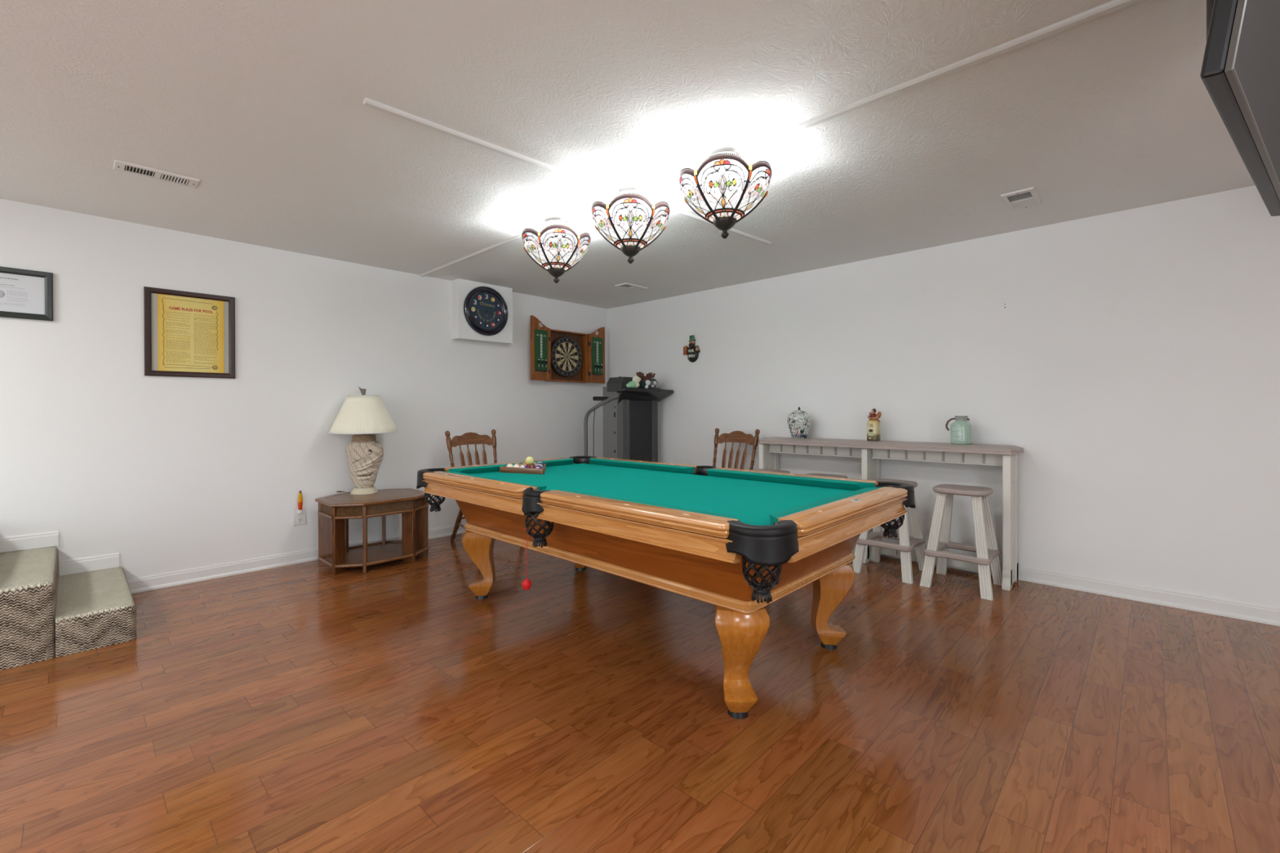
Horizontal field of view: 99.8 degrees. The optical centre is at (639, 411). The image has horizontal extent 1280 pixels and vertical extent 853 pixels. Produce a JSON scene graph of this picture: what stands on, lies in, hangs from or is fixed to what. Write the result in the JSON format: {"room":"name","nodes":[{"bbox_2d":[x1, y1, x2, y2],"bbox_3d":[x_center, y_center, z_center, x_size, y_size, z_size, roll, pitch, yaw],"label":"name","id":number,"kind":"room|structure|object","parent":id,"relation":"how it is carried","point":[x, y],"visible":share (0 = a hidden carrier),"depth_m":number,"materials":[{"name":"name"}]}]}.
{"room":"game room","nodes":[
{"label":"game room","id":0,"kind":"room"},
{"bbox_2d":[0,198,607,579],"bbox_3d":[-3.254,-0.027,3.721,0.100,2.440,8.400,0,0,43],"label":"wall","id":1,"kind":"structure","parent":0,"point":[166,474],"depth_m":3.95,"materials":[{"name":"white paint"}]},
{"bbox_2d":[0,266,53,320],"bbox_3d":[-3.726,-0.698,3.134,0.024,0.292,0.425,0,0,43],"label":"framed certificate","id":2,"kind":"object","parent":1,"relation":"attached to","point":[24,294],"visible":1,"depth_m":3.21,"materials":[{"name":"grey paper"}]},
{"bbox_2d":[0,531,58,552],"bbox_3d":[-3.664,0.778,3.207,0.013,0.088,0.281,0,0,43],"label":"baseboard","id":3,"kind":"structure","parent":1,"relation":"attached to","point":[24,542],"depth_m":3.22,"materials":[{"name":"white paint"}]},
{"bbox_2d":[58,552,119,576],"bbox_3d":[-3.475,0.963,3.406,0.013,0.088,0.266,0,0,43],"label":"baseboard","id":4,"kind":"structure","parent":1,"relation":"attached to","point":[107,561],"depth_m":3.40,"materials":[{"name":"white paint"}]},
{"bbox_2d":[143,286,235,378],"bbox_3d":[-3.130,-0.537,3.764,0.022,0.592,0.490,0,0,43],"label":"framed poster","id":5,"kind":"object","parent":1,"relation":"attached to","point":[186,334],"visible":1,"depth_m":3.75,"materials":[{"name":"beige paper"}]},
{"bbox_2d":[127,523,465,593],"bbox_3d":[-1.882,1.139,5.079,0.024,0.092,4.352,0,0,43],"label":"baseboard","id":6,"kind":"structure","parent":1,"relation":"attached to","point":[135,585],"depth_m":3.95,"materials":[{"name":"white paint"}]},
{"bbox_2d":[293,506,306,525],"bbox_3d":[-2.682,0.822,4.246,0.009,0.144,0.088,0,0,43],"label":"wall outlet","id":7,"kind":"object","parent":1,"relation":"attached to","point":[298,519],"visible":1,"depth_m":4.24,"materials":[{"name":"white plastic"}]},
{"bbox_2d":[297,510,302,522],"bbox_3d":[-2.680,0.822,4.245,0.004,0.100,0.034,0,0,43],"label":"receptacle","id":8,"kind":"object","parent":7,"relation":"attached to","point":[299,516],"depth_m":4.24,"materials":[{"name":"grey plastic"}]},
{"bbox_2d":[297,490,302,514],"bbox_3d":[-2.670,0.709,4.234,0.026,0.185,0.034,0,0,43],"label":"night light","id":9,"kind":"object","parent":7,"relation":"attached to","point":[300,496],"visible":1,"depth_m":4.23,"materials":[{"name":"orange plastic"}]},
{"bbox_2d":[451,278,512,344],"bbox_3d":[-1.556,-0.977,5.346,0.130,0.562,0.593,0,0,43],"label":"panel","id":10,"kind":"object","parent":1,"relation":"attached to","point":[461,330],"depth_m":5.17,"materials":[{"name":"white paint"}]},
{"bbox_2d":[463,286,508,336],"bbox_3d":[-1.500,-0.986,5.285,0.036,0.484,0.484,0,0,43],"label":"wall clock","id":11,"kind":"object","parent":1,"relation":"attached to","point":[485,309],"visible":1,"depth_m":5.28,"materials":[{"name":"black plastic"}]},
{"bbox_2d":[530,315,604,383],"bbox_3d":[-0.824,-0.677,6.128,0.146,0.680,1.099,0,0,40],"label":"cabinet","id":12,"kind":"object","parent":1,"relation":"attached to","point":[571,357],"visible":1,"depth_m":6.12,"materials":[{"name":"brown wood"}]},
{"bbox_2d":[540,335,542,357],"bbox_3d":[-1.058,-0.698,5.782,0.001,0.235,0.026,0,0,36],"label":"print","id":13,"kind":"object","parent":12,"relation":"attached to","point":[540,335],"depth_m":5.78,"materials":[{"name":"white"}]},
{"bbox_2d":[596,342,598,362],"bbox_3d":[-0.505,-0.702,6.404,0.001,0.235,0.026,0,0,39],"label":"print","id":14,"kind":"object","parent":12,"relation":"attached to","point":[597,343],"depth_m":6.40,"materials":[{"name":"white"}]},
{"bbox_2d":[0,0,1255,309],"bbox_3d":[-0.537,-1.297,1.137,7.600,0.100,8.400,0,0,43],"label":"ceiling","id":15,"kind":"structure","parent":0,"point":[258,102],"depth_m":2.30,"materials":[{"name":"white paint"}]},
{"bbox_2d":[112,159,199,188],"bbox_3d":[-2.529,-1.240,2.826,0.145,0.012,0.330,0,0,43],"label":"ceiling vent","id":16,"kind":"object","parent":15,"relation":"in","point":[121,166],"visible":1,"depth_m":2.81,"materials":[{"name":"white metal"}]},
{"bbox_2d":[363,97,618,194],"bbox_3d":[-0.617,-1.243,2.612,1.332,0.017,0.037,0,0,-43],"label":"ceiling trim","id":17,"kind":"structure","parent":15,"relation":"attached to","point":[367,102],"depth_m":2.48,"materials":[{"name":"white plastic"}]},
{"bbox_2d":[420,195,617,276],"bbox_3d":[-1.046,-1.246,4.028,2.625,0.017,0.036,0,0,44],"label":"ceiling trim","id":18,"kind":"structure","parent":15,"relation":"attached to","point":[588,209],"depth_m":3.99,"materials":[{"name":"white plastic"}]},
{"bbox_2d":[521,219,591,283],"bbox_3d":[-0.550,-1.042,3.547,0.445,0.391,0.446,0,0,-15],"label":"ceiling lamp","id":19,"kind":"object","parent":15,"relation":"hanging from","point":[557,248],"visible":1,"depth_m":3.42,"materials":[{"name":"white glass"}]},
{"bbox_2d":[591,189,670,263],"bbox_3d":[-0.054,-1.042,3.075,0.445,0.391,0.446,0,0,-1],"label":"ceiling lamp","id":20,"kind":"object","parent":15,"relation":"attached to","point":[630,223],"visible":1,"depth_m":2.95,"materials":[{"name":"white glass"}]},
{"bbox_2d":[614,282,648,290],"bbox_3d":[-0.084,-1.256,5.438,0.160,0.012,0.315,0,0,43],"label":"ceiling vent","id":21,"kind":"object","parent":15,"relation":"in","point":[628,286],"visible":1,"depth_m":5.42,"materials":[{"name":"white metal"}]},
{"bbox_2d":[644,196,771,244],"bbox_3d":[0.470,-1.250,3.576,1.329,0.017,0.037,0,0,-42],"label":"ceiling trim","id":22,"kind":"structure","parent":15,"relation":"attached to","point":[672,209],"depth_m":3.52,"materials":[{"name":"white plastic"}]},
{"bbox_2d":[678,151,771,238],"bbox_3d":[0.413,-1.042,2.632,0.445,0.391,0.446,0,0,12],"label":"ceiling lamp","id":23,"kind":"object","parent":15,"relation":"hanging from","point":[725,188],"visible":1,"depth_m":2.50,"materials":[{"name":"multicoloured glass"}]},
{"bbox_2d":[632,0,1142,191],"bbox_3d":[1.210,-1.247,1.890,3.500,0.017,0.038,0,0,43],"label":"ceiling trim","id":24,"kind":"structure","parent":15,"relation":"attached to","point":[1114,5],"depth_m":1.99,"materials":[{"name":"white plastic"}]},
{"bbox_2d":[1000,186,1042,210],"bbox_3d":[2.268,-1.256,3.201,0.160,0.012,0.335,0,0,43],"label":"ceiling vent","id":25,"kind":"object","parent":15,"relation":"in","point":[1026,197],"visible":1,"depth_m":3.19,"materials":[{"name":"white metal"}]},
{"bbox_2d":[1200,0,1279,216],"bbox_3d":[1.397,-0.908,1.244,1.120,0.691,0.246,0,0,-37],"label":"television","id":26,"kind":"object","parent":15,"relation":"hanging from","point":[1240,71],"visible":1,"depth_m":1.01,"materials":[{"name":"grey plastic"}]},
{"bbox_2d":[0,533,1279,852],"bbox_3d":[-0.529,1.243,1.146,7.600,0.100,8.400,0,0,43],"label":"floor","id":27,"kind":"structure","parent":0,"point":[391,707],"depth_m":2.07,"materials":[{"name":"brown wood"}]},
{"bbox_2d":[0,546,136,670],"bbox_3d":[-4.302,0.925,1.806,1.012,0.556,3.770,0,0,43],"label":"carpeted stairs","id":28,"kind":"structure","parent":27,"relation":"on","point":[45,615],"depth_m":2.69,"materials":[{"name":"carpet"}]},
{"bbox_2d":[315,488,428,574],"bbox_3d":[-2.110,0.927,4.296,0.626,0.522,0.750,0,0,43],"label":"end table","id":29,"kind":"object","parent":27,"relation":"on","point":[335,511],"visible":0.96,"depth_m":4.16,"materials":[{"name":"wood"}]},
{"bbox_2d":[328,386,398,494],"bbox_3d":[-2.253,0.230,4.407,0.510,0.872,0.510,0,0,43],"label":"table lamp","id":30,"kind":"object","parent":29,"relation":"on","point":[363,415],"visible":1,"depth_m":4.30,"materials":[{"name":"beige paint"}]},
{"bbox_2d":[324,542,422,564],"bbox_3d":[-2.109,1.133,4.297,0.536,0.014,0.660,0,0,43],"label":"shelf","id":31,"kind":"object","parent":29,"relation":"attached to","point":[375,551],"depth_m":4.27,"materials":[{"name":"brown wood"}]},
{"bbox_2d":[444,429,497,541],"bbox_3d":[-1.403,0.680,4.827,0.499,1.019,0.646,0,0,-44],"label":"chair","id":32,"kind":"object","parent":27,"relation":"on","point":[467,438],"visible":0.44,"depth_m":4.94,"materials":[{"name":"brown wood"}]},
{"bbox_2d":[583,376,673,462],"bbox_3d":[-0.130,0.404,5.840,0.880,1.545,0.780,0,0,43],"label":"treadmill","id":33,"kind":"object","parent":27,"relation":"on","point":[630,415],"visible":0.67,"depth_m":5.65,"materials":[{"name":"grey plastic"}]},
{"bbox_2d":[626,375,640,387],"bbox_3d":[-0.064,-0.298,5.425,0.089,0.127,0.182,0,0,43],"label":"plush toy","id":34,"kind":"object","parent":33,"relation":"on","point":[636,380],"visible":0.99,"depth_m":5.42,"materials":[{"name":"green fabric"}]},
{"bbox_2d":[635,371,655,388],"bbox_3d":[0.083,-0.323,5.608,0.121,0.178,0.279,0,0,32],"label":"plush moose","id":35,"kind":"object","parent":33,"relation":"on","point":[645,382],"visible":0.98,"depth_m":5.54,"materials":[{"name":"black fabric"}]},
{"bbox_2d":[617,387,673,403],"bbox_3d":[0.057,-0.159,5.659,0.270,0.161,0.780,0,0,43],"label":"tray","id":36,"kind":"object","parent":33,"relation":"on","point":[625,395],"depth_m":5.58,"materials":[{"name":"black plastic"}]},
{"bbox_2d":[648,380,661,388],"bbox_3d":[0.163,-0.280,5.689,0.091,0.088,0.184,0,0,43],"label":"plush toy","id":37,"kind":"object","parent":33,"relation":"on","point":[654,384],"visible":0.81,"depth_m":5.64,"materials":[{"name":"grey fabric"}]},
{"bbox_2d":[416,456,915,719],"bbox_3d":[-0.023,0.776,3.072,2.590,0.818,1.496,0,0,43],"label":"pool table","id":38,"kind":"object","parent":27,"relation":"on","point":[739,542],"visible":1,"depth_m":2.42,"materials":[{"name":"brown wood"}]},
{"bbox_2d":[440,471,546,490],"bbox_3d":[-0.857,0.394,3.040,1.034,0.041,0.072,0,0,43],"label":"cushion","id":39,"kind":"object","parent":38,"relation":"on","point":[536,487],"depth_m":2.92,"materials":[{"name":"teal fabric"}]},
{"bbox_2d":[448,457,573,474],"bbox_3d":[-0.861,0.391,3.864,0.071,0.041,1.044,0,0,43],"label":"cushion","id":40,"kind":"object","parent":38,"relation":"on","point":[490,468],"depth_m":3.70,"materials":[{"name":"teal fabric"}]},
{"bbox_2d":[512,463,519,467],"bbox_3d":[-0.836,0.384,3.656,0.057,0.056,0.056,0,0,25],"label":"ball","id":41,"kind":"object","parent":38,"relation":"on","point":[516,465],"visible":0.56,"depth_m":3.64,"materials":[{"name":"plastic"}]},
{"bbox_2d":[499,463,546,474],"bbox_3d":[-0.740,0.393,3.739,0.350,0.038,0.307,0,0,22],"label":"ball rack","id":42,"kind":"object","parent":38,"relation":"on","point":[503,468],"visible":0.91,"depth_m":3.60,"materials":[{"name":"brown wood"}]},
{"bbox_2d":[520,464,527,467],"bbox_3d":[-0.782,0.384,3.634,0.056,0.058,0.056,0,0,-29],"label":"ball","id":43,"kind":"object","parent":38,"relation":"on","point":[522,465],"visible":0.5,"depth_m":3.62,"materials":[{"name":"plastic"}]},
{"bbox_2d":[521,528,533,590],"bbox_3d":[-0.547,0.711,2.596,0.055,0.290,0.051,0,0,33],"label":"ball","id":44,"kind":"object","parent":38,"relation":"hanging from","point":[526,583],"visible":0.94,"depth_m":2.58,"materials":[{"name":"red plastic"}]},
{"bbox_2d":[527,464,534,468],"bbox_3d":[-0.730,0.384,3.612,0.057,0.057,0.057,0,0,-24],"label":"ball","id":45,"kind":"object","parent":38,"relation":"on","point":[530,465],"visible":0.49,"depth_m":3.60,"materials":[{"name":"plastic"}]},
{"bbox_2d":[533,465,542,468],"bbox_3d":[-0.677,0.384,3.591,0.057,0.057,0.056,0,0,-31],"label":"ball","id":46,"kind":"object","parent":38,"relation":"on","point":[536,466],"visible":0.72,"depth_m":3.57,"materials":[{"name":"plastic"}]},
{"bbox_2d":[589,457,694,473],"bbox_3d":[-0.038,0.388,3.904,1.034,0.041,0.072,0,0,43],"label":"cushion","id":47,"kind":"object","parent":38,"relation":"on","point":[664,468],"depth_m":3.83,"materials":[{"name":"teal fabric"}]},
{"bbox_2d":[556,489,739,520],"bbox_3d":[-0.011,0.394,2.237,1.034,0.041,0.072,0,0,43],"label":"cushion","id":48,"kind":"object","parent":38,"relation":"on","point":[596,495],"depth_m":2.15,"materials":[{"name":"teal fabric"}]},
{"bbox_2d":[706,468,875,490],"bbox_3d":[0.808,0.388,3.102,1.034,0.041,0.072,0,0,43],"label":"cushion","id":49,"kind":"object","parent":38,"relation":"on","point":[784,479],"depth_m":3.04,"materials":[{"name":"teal fabric"}]},
{"bbox_2d":[769,487,881,525],"bbox_3d":[0.813,0.391,2.277,0.071,0.041,1.044,0,0,43],"label":"cushion","id":50,"kind":"object","parent":38,"relation":"on","point":[777,517],"depth_m":2.15,"materials":[{"name":"teal fabric"}]},
{"label":"ball","id":51,"kind":"object","parent":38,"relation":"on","visible":0},
{"bbox_2d":[524,456,533,464],"bbox_3d":[-0.758,0.336,3.695,0.057,0.057,0.057,0,0,43],"label":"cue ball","id":52,"kind":"object","parent":51,"relation":"on","point":[529,460],"visible":0.89,"depth_m":3.67,"materials":[{"name":"yellow plastic"}]},
{"bbox_2d":[712,427,759,470],"bbox_3d":[0.767,0.673,4.980,0.499,1.019,0.646,0,0,43],"label":"chair","id":53,"kind":"object","parent":27,"relation":"on","point":[740,437],"visible":0.33,"depth_m":5.12,"materials":[{"name":"brown wood"}]},
{"bbox_2d":[751,468,790,473],"bbox_3d":[1.109,0.845,4.668,0.419,0.663,0.422,0,0,43],"label":"bar stool","id":54,"kind":"object","parent":27,"relation":"on","point":[758,469],"visible":0.09,"depth_m":4.69,"materials":[{"name":"beige wood"}]},
{"bbox_2d":[804,473,856,554],"bbox_3d":[1.472,0.845,4.324,0.419,0.663,0.422,0,0,43],"label":"bar stool","id":55,"kind":"object","parent":27,"relation":"on","point":[814,474],"visible":0.07,"depth_m":4.33,"materials":[{"name":"beige wood"}]},
{"bbox_2d":[852,478,925,583],"bbox_3d":[1.844,0.845,3.971,0.419,0.663,0.422,0,0,43],"label":"bar stool","id":56,"kind":"object","parent":27,"relation":"on","point":[908,543],"visible":0.68,"depth_m":3.94,"materials":[{"name":"beige wood"}]},
{"bbox_2d":[758,436,1023,591],"bbox_3d":[1.852,0.704,4.277,1.930,0.942,0.315,0,0,43],"label":"bar table","id":57,"kind":"object","parent":27,"relation":"on","point":[870,452],"depth_m":3.96,"materials":[{"name":"beige wood"}]},
{"bbox_2d":[786,407,811,438],"bbox_3d":[1.395,0.096,4.723,0.209,0.274,0.209,0,0,43],"label":"ginger jar","id":58,"kind":"object","parent":57,"relation":"on","point":[799,421],"visible":1,"depth_m":4.65,"materials":[{"name":"ceramic"}]},
{"bbox_2d":[866,408,881,440],"bbox_3d":[1.862,0.104,4.286,0.099,0.257,0.087,0,0,43],"label":"bottle","id":59,"kind":"object","parent":57,"relation":"on","point":[873,424],"visible":1,"depth_m":4.26,"materials":[{"name":"brown"}]},
{"bbox_2d":[945,415,972,444],"bbox_3d":[2.300,0.132,3.866,0.137,0.202,0.140,0,0,-17],"label":"glass jug","id":60,"kind":"object","parent":57,"relation":"on","point":[961,430],"visible":1,"depth_m":3.82,"materials":[{"name":"green glass"}]},
{"bbox_2d":[920,484,1002,600],"bbox_3d":[2.183,0.844,3.650,0.419,0.663,0.422,0,0,43],"label":"bar stool","id":61,"kind":"object","parent":27,"relation":"on","point":[986,548],"visible":1,"depth_m":3.62,"materials":[{"name":"beige wood"}]},
{"bbox_2d":[758,436,1023,455],"bbox_3d":[1.850,0.259,4.274,1.930,0.052,0.313,0,0,43],"label":"countertop","id":62,"kind":"structure","parent":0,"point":[1009,450],"depth_m":4.02,"materials":[{"name":"grey wood"}]},
{"bbox_2d":[607,185,1279,608],"bbox_3d":[2.322,-0.046,4.153,7.400,2.440,0.100,0,0,43],"label":"wall","id":63,"kind":"structure","parent":0,"point":[1131,357],"depth_m":3.63,"materials":[{"name":"white paint"}]},
{"bbox_2d":[683,334,700,362],"bbox_3d":[0.548,-0.667,5.734,0.216,0.287,0.073,0,0,43],"label":"sign","id":64,"kind":"object","parent":63,"relation":"attached to","point":[692,352],"visible":1,"depth_m":5.71,"materials":[{"name":"grey"}]},
{"bbox_2d":[683,345,688,355],"bbox_3d":[0.490,-0.660,5.787,0.060,0.096,0.059,0,0,43],"label":"beer mug","id":65,"kind":"object","parent":64,"relation":"on","point":[685,348],"depth_m":5.76,"materials":[{"name":"orange plastic"}]},
{"bbox_2d":[880,554,1279,626],"bbox_3d":[2.292,1.128,4.104,7.376,0.092,0.024,0,0,43],"label":"baseboard","id":66,"kind":"structure","parent":63,"relation":"attached to","point":[1222,607],"depth_m":3.29,"materials":[{"name":"white paint"}]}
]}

